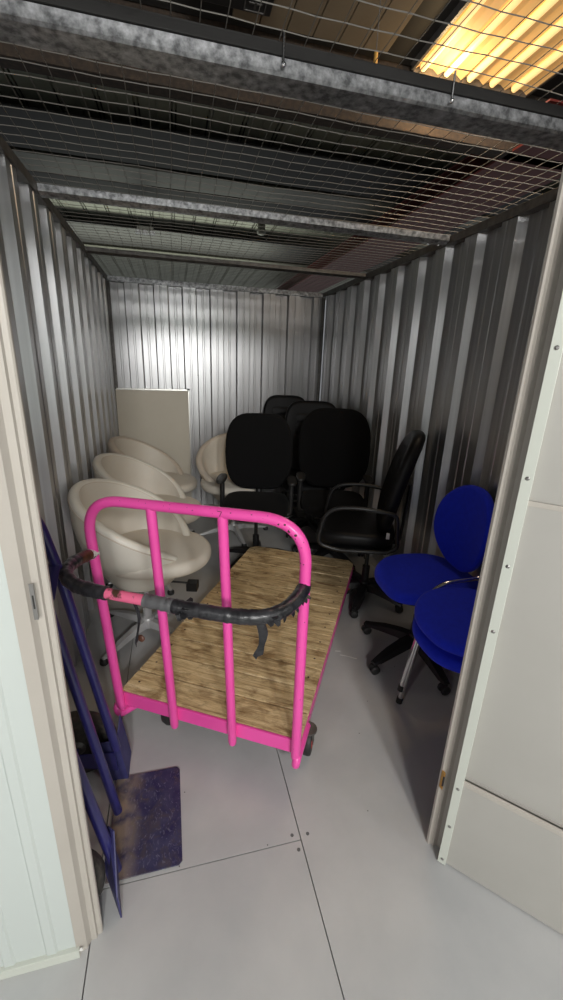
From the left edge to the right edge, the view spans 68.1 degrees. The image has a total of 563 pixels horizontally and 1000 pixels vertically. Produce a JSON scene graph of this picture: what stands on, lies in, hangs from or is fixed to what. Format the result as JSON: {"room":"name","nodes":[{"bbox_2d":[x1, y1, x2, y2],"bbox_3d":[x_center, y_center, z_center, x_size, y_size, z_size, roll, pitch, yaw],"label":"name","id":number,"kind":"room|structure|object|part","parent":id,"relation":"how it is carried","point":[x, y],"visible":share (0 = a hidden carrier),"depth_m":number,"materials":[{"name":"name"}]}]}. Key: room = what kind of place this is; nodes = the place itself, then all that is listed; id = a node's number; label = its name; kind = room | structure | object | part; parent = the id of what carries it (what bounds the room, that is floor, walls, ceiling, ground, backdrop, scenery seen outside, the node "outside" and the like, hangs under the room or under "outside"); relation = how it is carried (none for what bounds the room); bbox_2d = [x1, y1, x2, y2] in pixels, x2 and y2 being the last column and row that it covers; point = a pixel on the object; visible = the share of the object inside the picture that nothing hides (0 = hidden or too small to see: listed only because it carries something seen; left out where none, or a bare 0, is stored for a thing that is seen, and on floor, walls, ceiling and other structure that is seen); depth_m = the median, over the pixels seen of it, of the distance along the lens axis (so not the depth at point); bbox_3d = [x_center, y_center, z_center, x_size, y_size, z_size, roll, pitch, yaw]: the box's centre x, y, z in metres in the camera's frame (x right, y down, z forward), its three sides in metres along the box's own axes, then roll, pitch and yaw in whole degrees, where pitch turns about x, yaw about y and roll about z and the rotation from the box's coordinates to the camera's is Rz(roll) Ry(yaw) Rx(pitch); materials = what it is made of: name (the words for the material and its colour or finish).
{"room":"storage unit","nodes":[
{"label":"storage unit","id":0,"kind":"room"},
{"bbox_2d":[0,547,75,967],"bbox_3d":[-1.710,0.198,0.509,2.446,2.270,0.024,-3,19,-14],"label":"wall","id":1,"kind":"structure","parent":0,"point":[35,919],"depth_m":0.99,"materials":[{"name":"grey"}]},
{"bbox_2d":[0,946,80,979],"bbox_3d":[-1.746,1.292,0.859,2.452,0.032,0.030,-3,19,-14],"label":"baseboard","id":2,"kind":"structure","parent":1,"relation":"attached to","point":[72,953],"depth_m":1.12,"materials":[{"name":"grey"}]},
{"bbox_2d":[0,254,102,951],"bbox_3d":[-0.501,0.195,0.835,0.060,2.220,0.050,-3,19,-14],"label":"trim","id":3,"kind":"structure","parent":1,"relation":"attached to","point":[22,544],"depth_m":0.86,"materials":[{"name":"grey"}]},
{"bbox_3d":[-0.487,0.201,0.818,0.008,0.080,0.003,-3,19,-14],"label":"strike plate","id":4,"kind":"part","parent":3,"relation":"part of","materials":[{"name":"grey metal"}]},
{"bbox_2d":[0,154,118,692],"bbox_3d":[-1.247,-0.417,2.509,0.042,2.300,3.780,-3,19,-14],"label":"wall","id":5,"kind":"structure","parent":0,"point":[58,305],"depth_m":2.13,"materials":[{"name":"silver metal"}]},
{"bbox_2d":[0,134,107,280],"bbox_3d":[-1.210,-1.511,2.186,0.057,0.042,3.800,-3,19,-14],"label":"trim","id":6,"kind":"structure","parent":5,"relation":"attached to","point":[23,175],"depth_m":1.97,"materials":[{"name":"metal"}]},
{"bbox_2d":[0,0,562,291],"bbox_3d":[-0.072,-1.475,2.124,2.228,0.013,4.353,-3,19,-14],"label":"wire mesh","id":7,"kind":"object","parent":6,"relation":"on","point":[170,1],"visible":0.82,"depth_m":1.64,"materials":[{"name":"silver metal"}]},
{"bbox_2d":[106,280,118,431],"bbox_3d":[-1.660,-0.969,4.223,0.028,2.264,0.034,-3,19,-14],"label":"trim","id":8,"kind":"structure","parent":5,"relation":"attached to","point":[107,282],"depth_m":4.03,"materials":[{"name":"metal"}]},
{"bbox_2d":[85,246,365,278],"bbox_3d":[-0.355,-1.810,3.202,2.140,0.036,0.080,-3,19,-14],"label":"bearer","id":9,"kind":"object","parent":5,"relation":"attached to","point":[89,250],"visible":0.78,"depth_m":3.15,"materials":[{"name":"metal"}]},
{"bbox_2d":[37,183,449,245],"bbox_3d":[-0.084,-1.461,2.173,2.140,0.046,0.090,-3,19,-14],"label":"bearer","id":10,"kind":"object","parent":5,"relation":"attached to","point":[45,190],"visible":0.93,"depth_m":2.10,"materials":[{"name":"metal"}]},
{"bbox_2d":[0,0,562,151],"bbox_3d":[0.208,-1.106,1.100,2.160,0.080,0.104,-3,19,-14],"label":"bearer","id":11,"kind":"object","parent":5,"relation":"attached to","point":[101,30],"visible":1,"depth_m":1.03,"materials":[{"name":"metal"}]},
{"bbox_2d":[109,282,323,504],"bbox_3d":[-0.641,-1.050,4.533,2.160,2.300,0.042,-3,19,-14],"label":"wall","id":12,"kind":"structure","parent":0,"point":[233,352],"depth_m":4.36,"materials":[{"name":"silver metal"}]},
{"bbox_2d":[107,275,322,297],"bbox_3d":[-0.601,-2.131,4.178,2.136,0.047,0.057,-3,19,-14],"label":"trim","id":13,"kind":"structure","parent":12,"relation":"attached to","point":[120,279],"depth_m":4.13,"materials":[{"name":"metal"}]},
{"bbox_2d":[0,67,560,298],"bbox_3d":[-0.121,-3.187,4.173,11.177,0.020,14.000,-3,19,-14],"label":"ceiling","id":14,"kind":"structure","parent":0,"point":[22,81],"depth_m":3.42,"materials":[{"name":"grey metal"}]},
{"bbox_2d":[135,211,154,235],"bbox_3d":[-1.566,-3.234,4.755,0.265,0.351,0.070,-3,19,-14],"label":"emergency light","id":15,"kind":"object","parent":14,"relation":"hanging from","point":[140,228],"visible":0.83,"depth_m":4.78,"materials":[{"name":"grey plastic"}]},
{"bbox_2d":[82,242,370,272],"bbox_3d":[-0.883,-3.942,6.741,11.000,0.120,0.240,-3,19,-14],"label":"roof purlin","id":16,"kind":"structure","parent":14,"relation":"attached to","point":[84,243],"depth_m":6.57,"materials":[{"name":"grey metal"}]},
{"bbox_2d":[62,208,401,269],"bbox_3d":[-0.719,-3.774,6.112,11.000,0.140,0.980,-3,19,-14],"label":"ceiling panel","id":17,"kind":"object","parent":14,"relation":"attached to","point":[74,224],"visible":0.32,"depth_m":5.96,"materials":[{"name":"grey metal"}]},
{"bbox_2d":[27,169,465,235],"bbox_3d":[-0.325,-3.273,4.612,11.000,0.140,0.680,-3,19,-14],"label":"girder","id":18,"kind":"object","parent":14,"relation":"attached to","point":[122,190],"visible":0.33,"depth_m":4.29,"materials":[{"name":"black metal"}]},
{"bbox_2d":[10,146,493,227],"bbox_3d":[-0.186,-3.071,4.086,11.000,0.110,0.360,-3,19,-14],"label":"ceiling panel","id":19,"kind":"structure","parent":14,"relation":"attached to","point":[34,161],"depth_m":3.94,"materials":[{"name":"grey metal"}]},
{"bbox_2d":[257,223,265,235],"bbox_3d":[-0.258,-3.484,5.342,0.120,0.145,0.118,-3,19,-14],"label":"smoke detector","id":20,"kind":"object","parent":14,"relation":"attached to","point":[259,228],"visible":0.72,"depth_m":5.31,"materials":[{"name":"grey plastic"}]},
{"bbox_2d":[0,81,545,215],"bbox_3d":[-0.050,-2.923,3.563,11.000,0.140,0.640,-3,19,-14],"label":"ceiling panel","id":21,"kind":"object","parent":14,"relation":"attached to","point":[34,115],"visible":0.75,"depth_m":3.40,"materials":[{"name":"black metal"}]},
{"bbox_2d":[0,0,562,169],"bbox_3d":[0.268,-2.375,2.378,11.000,0.350,0.110,-3,19,-14],"label":"girder","id":22,"kind":"object","parent":14,"relation":"attached to","point":[7,50],"visible":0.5,"depth_m":2.26,"materials":[{"name":"brown metal"}]},
{"bbox_2d":[277,98,562,291],"bbox_3d":[0.899,-3.455,6.090,0.600,0.160,7.800,-3,19,-14],"label":"beam","id":23,"kind":"structure","parent":22,"relation":"attached to","point":[534,151],"depth_m":3.62,"materials":[{"name":"red"}]},
{"bbox_2d":[0,500,562,999],"bbox_3d":[1.031,1.697,0.021,9.000,0.032,15.200,-3,19,-14],"label":"floor","id":24,"kind":"structure","parent":0,"point":[321,879],"depth_m":1.35,"materials":[{"name":"grey"}]},
{"bbox_2d":[41,518,181,917],"bbox_3d":[-0.601,0.595,1.289,0.522,1.171,0.566,-3,19,-14],"label":"truck","id":25,"kind":"object","parent":24,"relation":"on","point":[144,836],"visible":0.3,"depth_m":1.42,"materials":[{"name":"blue paint"}]},
{"bbox_3d":[-0.625,0.579,1.270,0.207,1.129,0.370,-3,19,-14],"label":"loop frame","id":26,"kind":"part","parent":25,"relation":"part of","materials":[{"name":"blue paint"}]},
{"bbox_3d":[-0.620,0.680,1.312,0.155,0.879,0.031,-3,19,-14],"label":"rail","id":27,"kind":"part","parent":25,"relation":"part of","materials":[{"name":"blue metal"}]},
{"bbox_3d":[-0.485,1.143,1.498,0.242,0.005,0.359,-3,19,-14],"label":"foot plate","id":28,"kind":"part","parent":25,"relation":"part of","materials":[{"name":"blue metal"}]},
{"bbox_2d":[67,478,210,665],"bbox_3d":[-0.771,0.358,2.388,0.730,0.933,0.691,2,18,0],"label":"tub chair","id":29,"kind":"object","parent":24,"relation":"on","point":[121,533],"visible":0.77,"depth_m":2.29,"materials":[{"name":"white leather"}]},
{"bbox_3d":[-0.887,0.786,2.358,0.043,0.071,0.313,11,20,26],"label":"leg","id":30,"kind":"part","parent":29,"relation":"part of","materials":[{"name":"silver metal"}]},
{"bbox_3d":[-0.963,0.708,2.590,0.313,0.071,0.043,11,20,26],"label":"leg","id":31,"kind":"part","parent":29,"relation":"part of","materials":[{"name":"silver metal"}]},
{"bbox_3d":[-0.642,0.770,2.433,0.313,0.071,0.043,11,20,26],"label":"leg","id":32,"kind":"part","parent":29,"relation":"part of","materials":[{"name":"silver metal"}]},
{"bbox_2d":[116,529,210,579],"bbox_3d":[-0.711,0.290,2.366,0.614,0.104,0.573,2,18,0],"label":"seat cushion","id":33,"kind":"object","parent":29,"relation":"on","point":[189,551],"depth_m":2.27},
{"bbox_3d":[-0.619,0.497,2.462,0.251,0.061,0.065,2,18,0],"label":"lever","id":34,"kind":"part","parent":29,"relation":"part of","materials":[{"name":"black plastic"}]},
{"bbox_2d":[92,453,201,595],"bbox_3d":[-0.947,0.136,3.056,0.730,0.933,0.691,1,18,-3],"label":"tub chair","id":35,"kind":"object","parent":24,"relation":"on","point":[113,466],"visible":0.29,"depth_m":3.16,"materials":[{"name":"white leather"}]},
{"bbox_3d":[-0.869,0.565,3.042,0.043,0.071,0.313,-11,22,-35],"label":"leg","id":36,"kind":"part","parent":35,"relation":"part of","materials":[{"name":"silver metal"}]},
{"bbox_2d":[155,494,201,523],"bbox_3d":[-0.886,0.066,3.036,0.614,0.104,0.573,1,18,-3],"label":"seat cushion","id":37,"kind":"object","parent":35,"relation":"on","point":[181,498],"depth_m":3.11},
{"bbox_2d":[108,436,196,531],"bbox_3d":[-1.122,-0.087,3.724,0.730,0.933,0.691,1,18,-3],"label":"tub chair","id":38,"kind":"object","parent":24,"relation":"on","point":[135,448],"visible":0.27,"depth_m":3.82,"materials":[{"name":"white leather"}]},
{"bbox_2d":[165,472,196,492],"bbox_3d":[-1.061,-0.157,3.704,0.614,0.104,0.573,1,18,-3],"label":"seat cushion","id":39,"kind":"object","parent":38,"relation":"on","point":[187,482],"depth_m":3.67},
{"bbox_2d":[115,387,192,497],"bbox_3d":[-1.343,-0.527,4.450,0.748,1.297,0.031,-3,17,-14],"label":"board","id":40,"kind":"object","parent":24,"relation":"on","point":[159,418],"visible":0.52,"depth_m":4.35,"materials":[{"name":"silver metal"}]},
{"bbox_3d":[-1.325,-1.134,4.270,0.736,0.018,0.025,-3,17,-14],"label":"frame rail","id":41,"kind":"part","parent":40,"relation":"part of","materials":[{"name":"silver metal"}]},
{"bbox_2d":[59,496,352,768],"bbox_3d":[-0.104,0.340,2.177,0.867,1.143,1.963,7,19,15],"label":"trolley","id":42,"kind":"object","parent":24,"relation":"on","point":[248,660],"visible":0.98,"depth_m":1.75,"materials":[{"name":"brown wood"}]},
{"bbox_2d":[196,433,267,545],"bbox_3d":[-0.448,-0.112,3.878,0.691,0.933,0.730,2,18,-1],"label":"tub chair","id":43,"kind":"object","parent":24,"relation":"on","point":[210,458],"visible":0.45,"depth_m":3.91,"materials":[{"name":"white leather"}]},
{"bbox_3d":[-0.629,0.280,3.949,0.313,0.071,0.043,-6,19,-22],"label":"leg","id":44,"kind":"part","parent":43,"relation":"part of","materials":[{"name":"silver metal"}]},
{"bbox_2d":[201,471,255,495],"bbox_3d":[-0.445,-0.165,3.800,0.573,0.104,0.614,2,18,-1],"label":"seat cushion","id":45,"kind":"object","parent":43,"relation":"on","point":[208,483],"depth_m":3.58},
{"bbox_3d":[-0.391,0.318,3.860,0.043,0.071,0.313,-6,19,-22],"label":"leg","id":46,"kind":"part","parent":43,"relation":"part of","materials":[{"name":"silver metal"}]},
{"bbox_3d":[-0.294,0.247,4.087,0.313,0.071,0.043,-6,19,-22],"label":"leg","id":47,"kind":"part","parent":43,"relation":"part of","materials":[{"name":"silver metal"}]},
{"bbox_2d":[216,413,296,568],"bbox_3d":[-0.195,-0.053,3.300,0.635,1.195,0.616,2,18,0],"label":"office chair","id":48,"kind":"object","parent":24,"relation":"on","point":[258,447],"visible":0.72,"depth_m":3.35,"materials":[{"name":"black fabric"}]},
{"bbox_3d":[-0.409,-0.019,3.299,0.160,0.294,0.025,2,18,0],"label":"armrest","id":49,"kind":"part","parent":48,"relation":"part of","materials":[{"name":"black plastic"}]},
{"bbox_3d":[-0.318,0.472,3.292,0.070,0.071,0.293,15,22,35],"label":"leg","id":50,"kind":"part","parent":48,"relation":"part of","materials":[{"name":"black plastic"}]},
{"bbox_3d":[-0.375,0.411,3.475,0.293,0.071,0.070,8,19,18],"label":"leg","id":51,"kind":"part","parent":48,"relation":"part of","materials":[{"name":"black plastic"}]},
{"bbox_3d":[-0.199,0.042,3.296,0.520,0.115,0.500,2,18,0],"label":"seat","id":52,"kind":"part","parent":48,"relation":"part of","materials":[{"name":"black fabric"}]},
{"bbox_3d":[-0.183,-0.397,3.410,0.545,0.610,0.159,2,18,0],"label":"backrest","id":53,"kind":"part","parent":48,"relation":"part of","materials":[{"name":"black fabric"}]},
{"bbox_3d":[0.014,-0.004,3.300,0.160,0.294,0.025,2,18,0],"label":"armrest","id":54,"kind":"part","parent":48,"relation":"part of","materials":[{"name":"black plastic"}]},
{"bbox_2d":[263,395,305,516],"bbox_3d":[0.040,-0.469,4.502,0.670,1.260,0.623,1,18,-3],"label":"office chair","id":55,"kind":"object","parent":24,"relation":"on","point":[275,404],"visible":0.09,"depth_m":4.53,"materials":[{"name":"black fabric"}]},
{"bbox_3d":[0.040,-0.800,4.616,0.500,0.700,0.170,1,18,-3],"label":"backrest","id":56,"kind":"part","parent":55,"relation":"part of","materials":[{"name":"black fabric"}]},
{"bbox_2d":[279,400,344,537],"bbox_3d":[0.285,-0.295,4.010,0.670,1.250,0.623,2,18,-1],"label":"office chair","id":57,"kind":"object","parent":24,"relation":"on","point":[297,411],"visible":0.25,"depth_m":4.04,"materials":[{"name":"black plastic"}]},
{"bbox_3d":[0.027,-0.242,4.018,0.124,0.261,0.416,2,18,-1],"label":"armrest","id":58,"kind":"part","parent":57,"relation":"part of","materials":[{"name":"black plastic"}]},
{"bbox_3d":[0.135,0.195,4.200,0.253,0.071,0.070,12,20,28],"label":"leg","id":59,"kind":"part","parent":57,"relation":"part of","materials":[{"name":"black plastic"}]},
{"bbox_3d":[0.155,0.250,4.032,0.253,0.071,0.070,-14,24,-40],"label":"leg","id":60,"kind":"part","parent":57,"relation":"part of","materials":[{"name":"black plastic"}]},
{"bbox_3d":[0.293,-0.626,4.124,0.540,0.690,0.169,2,18,-1],"label":"backrest","id":61,"kind":"part","parent":57,"relation":"part of","materials":[{"name":"black fabric"}]},
{"bbox_3d":[0.281,-0.173,4.002,0.530,0.138,0.500,2,18,-1],"label":"seat","id":62,"kind":"part","parent":57,"relation":"part of","materials":[{"name":"black leather"}]},
{"bbox_3d":[0.329,0.267,3.999,0.070,0.071,0.253,-6,20,-24],"label":"leg","id":63,"kind":"part","parent":57,"relation":"part of","materials":[{"name":"black plastic"}]},
{"bbox_3d":[0.417,0.222,4.147,0.253,0.071,0.070,0,18,-7],"label":"leg","id":64,"kind":"part","parent":57,"relation":"part of","materials":[{"name":"black plastic"}]},
{"bbox_2d":[292,408,373,570],"bbox_3d":[0.425,-0.095,3.416,0.635,1.245,0.617,3,18,2],"label":"office chair","id":65,"kind":"object","parent":24,"relation":"on","point":[335,443],"visible":0.72,"depth_m":3.47,"materials":[{"name":"black fabric"}]},
{"bbox_3d":[0.210,-0.039,3.430,0.160,0.294,0.025,3,18,2],"label":"armrest","id":66,"kind":"part","parent":65,"relation":"part of","materials":[{"name":"black plastic"}]},
{"bbox_3d":[0.245,0.392,3.605,0.293,0.071,0.070,9,19,20],"label":"leg","id":67,"kind":"part","parent":65,"relation":"part of","materials":[{"name":"black plastic"}]},
{"bbox_3d":[0.295,0.454,3.420,0.070,0.071,0.293,16,23,37],"label":"leg","id":68,"kind":"part","parent":65,"relation":"part of","materials":[{"name":"black plastic"}]},
{"bbox_3d":[0.419,0.025,3.420,0.520,0.115,0.500,3,18,2],"label":"seat","id":69,"kind":"part","parent":65,"relation":"part of","materials":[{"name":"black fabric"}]},
{"bbox_3d":[0.445,-0.437,3.527,0.600,0.660,0.166,3,18,2],"label":"backrest","id":70,"kind":"part","parent":65,"relation":"part of","materials":[{"name":"black fabric"}]},
{"bbox_3d":[0.497,0.464,3.410,0.070,0.071,0.293,-9,21,-31],"label":"leg","id":71,"kind":"part","parent":65,"relation":"part of","materials":[{"name":"black plastic"}]},
{"bbox_3d":[0.633,-0.019,3.416,0.160,0.294,0.025,3,18,2],"label":"armrest","id":72,"kind":"part","parent":65,"relation":"part of","materials":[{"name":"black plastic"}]},
{"bbox_2d":[316,430,425,617],"bbox_3d":[0.563,0.121,2.823,0.636,1.210,0.596,5,18,10],"label":"office chair","id":73,"kind":"object","parent":24,"relation":"on","point":[343,529],"visible":0.93,"depth_m":2.65,"materials":[{"name":"black leather"}]},
{"bbox_3d":[0.578,0.028,3.086,0.511,0.318,0.037,5,18,10],"label":"loop arm","id":74,"kind":"part","parent":73,"relation":"part of","materials":[{"name":"black plastic"}]},
{"bbox_3d":[0.432,0.604,2.988,0.268,0.071,0.070,3,18,4],"label":"leg","id":75,"kind":"part","parent":73,"relation":"part of","materials":[{"name":"black plastic"}]},
{"bbox_3d":[0.507,0.199,2.862,0.520,0.124,0.502,5,18,10],"label":"seat","id":76,"kind":"part","parent":73,"relation":"part of","materials":[{"name":"black leather"}]},
{"bbox_3d":[0.554,0.564,3.124,0.070,0.071,0.268,-2,18,-13],"label":"leg","id":77,"kind":"part","parent":73,"relation":"part of","materials":[{"name":"black plastic"}]},
{"bbox_3d":[0.476,0.190,2.574,0.511,0.318,0.037,5,18,10],"label":"loop arm","id":78,"kind":"part","parent":73,"relation":"part of","materials":[{"name":"black plastic"}]},
{"bbox_3d":[0.529,0.656,2.837,0.070,0.071,0.268,9,19,21],"label":"leg","id":79,"kind":"part","parent":73,"relation":"part of","materials":[{"name":"black plastic"}]},
{"bbox_3d":[0.727,0.592,3.057,0.268,0.071,0.070,-9,21,-30],"label":"leg","id":80,"kind":"part","parent":73,"relation":"part of","materials":[{"name":"black plastic"}]},
{"bbox_3d":[0.711,0.649,2.879,0.268,0.071,0.070,17,23,38],"label":"leg","id":81,"kind":"part","parent":73,"relation":"part of","materials":[{"name":"black plastic"}]},
{"bbox_3d":[0.769,-0.123,2.708,0.230,0.660,0.480,5,18,10],"label":"backrest","id":82,"kind":"part","parent":73,"relation":"part of","materials":[{"name":"black leather"}]},
{"bbox_2d":[361,485,494,695],"bbox_3d":[0.782,0.427,2.233,0.648,1.007,0.620,-2,18,-12],"label":"swivel chair","id":83,"kind":"object","parent":24,"relation":"on","point":[462,520],"visible":0.8,"depth_m":2.23,"materials":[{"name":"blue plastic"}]},
{"bbox_3d":[0.631,0.763,2.488,0.293,0.071,0.070,16,23,37],"label":"leg","id":84,"kind":"part","parent":83,"relation":"part of","materials":[{"name":"black plastic"}]},
{"bbox_3d":[0.616,0.824,2.296,0.293,0.071,0.070,-9,21,-31],"label":"leg","id":85,"kind":"part","parent":83,"relation":"part of","materials":[{"name":"black plastic"}]},
{"bbox_3d":[0.785,0.434,2.267,0.510,0.096,0.500,-2,18,-12],"label":"seat","id":86,"kind":"part","parent":83,"relation":"part of","materials":[{"name":"blue fabric"}]},
{"bbox_3d":[0.800,0.854,2.225,0.073,0.071,0.295,-2,18,-12],"label":"leg","id":87,"kind":"part","parent":83,"relation":"part of","materials":[{"name":"black plastic"}]},
{"bbox_3d":[0.980,0.152,2.216,0.113,0.460,0.440,-2,18,-12],"label":"backrest","id":88,"kind":"part","parent":83,"relation":"part of","materials":[{"name":"blue fabric"}]},
{"bbox_2d":[396,589,476,703],"bbox_3d":[0.825,0.617,1.762,0.514,0.942,0.510,-2,18,-13],"label":"chair","id":89,"kind":"object","parent":24,"relation":"on","point":[452,662],"visible":0.06,"depth_m":1.67,"materials":[{"name":"blue fabric"}]},
{"bbox_3d":[0.620,0.773,1.981,0.083,0.471,0.025,8,19,17],"label":"leg","id":90,"kind":"part","parent":89,"relation":"part of","materials":[{"name":"silver metal"}]},
{"bbox_3d":[0.800,0.576,1.743,0.460,0.076,0.470,-2,18,-13],"label":"seat","id":91,"kind":"part","parent":89,"relation":"part of","materials":[{"name":"blue fabric"}]},
{"bbox_2d":[397,575,479,691],"bbox_3d":[0.827,0.547,1.740,0.514,0.942,0.510,-2,18,-13],"label":"chair","id":92,"kind":"object","parent":89,"relation":"on","point":[444,615],"visible":0.33,"depth_m":1.74,"materials":[{"name":"blue fabric"}]},
{"bbox_3d":[0.622,0.703,1.958,0.083,0.471,0.025,8,19,17],"label":"leg","id":93,"kind":"part","parent":92,"relation":"part of","materials":[{"name":"silver metal"}]},
{"bbox_3d":[0.802,0.506,1.720,0.460,0.076,0.470,-2,18,-13],"label":"seat","id":94,"kind":"part","parent":92,"relation":"part of","materials":[{"name":"blue fabric"}]},
{"bbox_2d":[426,169,562,847],"bbox_3d":[0.581,0.147,1.105,0.061,2.220,0.046,-3,19,-14],"label":"trim","id":95,"kind":"structure","parent":24,"relation":"on","point":[550,288],"depth_m":1.06,"materials":[{"name":"white metal"}]},
{"bbox_3d":[0.523,0.911,1.355,0.005,0.070,0.014,-3,19,-14],"label":"keep plate","id":96,"kind":"part","parent":95,"relation":"part of","materials":[{"name":"gold metal"}]},
{"bbox_2d":[437,291,562,934],"bbox_3d":[1.000,0.285,0.820,1.024,2.150,0.043,13,21,31],"label":"door","id":97,"kind":"structure","parent":95,"relation":"attached to","point":[503,830],"depth_m":1.15,"materials":[{"name":"grey metal"}]},
{"bbox_2d":[129,0,562,99],"bbox_3d":[0.887,-1.744,-0.003,11.000,0.060,4.940,-3,19,-14],"label":"ceiling","id":98,"kind":"structure","parent":0,"point":[416,27],"depth_m":2.13,"materials":[{"name":"black metal"}]},
{"bbox_2d":[232,0,422,53],"bbox_3d":[0.266,-2.306,1.790,0.846,0.016,0.846,-3,19,-14],"label":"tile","id":99,"kind":"structure","parent":98,"relation":"attached to","point":[361,14],"depth_m":2.07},
{"bbox_2d":[202,0,273,16],"bbox_3d":[-0.207,-2.287,1.816,0.380,0.065,0.270,-3,19,-14],"label":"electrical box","id":100,"kind":"object","parent":99,"relation":"attached to","point":[252,6],"visible":0.96,"depth_m":1.93,"materials":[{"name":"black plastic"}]},
{"bbox_2d":[243,0,267,14],"bbox_3d":[-0.118,-2.284,1.916,0.100,0.004,0.100,-3,19,-14],"label":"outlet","id":101,"kind":"object","parent":100,"relation":"attached to","point":[252,6],"depth_m":1.94,"materials":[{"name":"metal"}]},
{"bbox_2d":[317,0,380,264],"bbox_3d":[0.372,-2.079,2.547,0.030,0.871,1.325,0,18,-5],"label":"pipe","id":102,"kind":"object","parent":99,"relation":"hanging from","point":[375,52],"visible":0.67,"depth_m":1.88,"materials":[{"name":"gold metal"}]},
{"bbox_3d":[0.427,-2.000,1.888,0.017,0.050,0.018,-3,19,-14],"label":"brass pull","id":103,"kind":"part","parent":102,"relation":"part of","materials":[{"name":"brown metal"}]},
{"bbox_2d":[411,0,562,97],"bbox_3d":[1.271,-2.288,1.905,0.800,0.054,1.230,-3,19,-14],"label":"ceiling light","id":104,"kind":"object","parent":98,"relation":"attached to","point":[547,11],"visible":0.9,"depth_m":2.19,"materials":[{"name":"translucent corrugated plastic"}]},
{"bbox_2d":[320,200,555,581],"bbox_3d":[0.888,-0.510,3.039,0.042,2.300,3.780,-3,19,-14],"label":"wall","id":105,"kind":"structure","parent":0,"point":[435,345],"depth_m":2.59,"materials":[{"name":"silver metal"}]},
{"bbox_2d":[316,297,325,400],"bbox_3d":[0.407,-1.059,4.736,0.028,2.264,0.034,-3,19,-14],"label":"trim","id":106,"kind":"structure","parent":105,"relation":"attached to","point":[323,299],"depth_m":4.55,"materials":[{"name":"metal"}]},
{"bbox_2d":[323,187,558,297],"bbox_3d":[0.916,-1.604,2.714,0.057,0.042,3.800,-3,19,-14],"label":"trim","id":107,"kind":"structure","parent":105,"relation":"attached to","point":[541,202],"depth_m":2.23,"materials":[{"name":"metal"}]}
]}

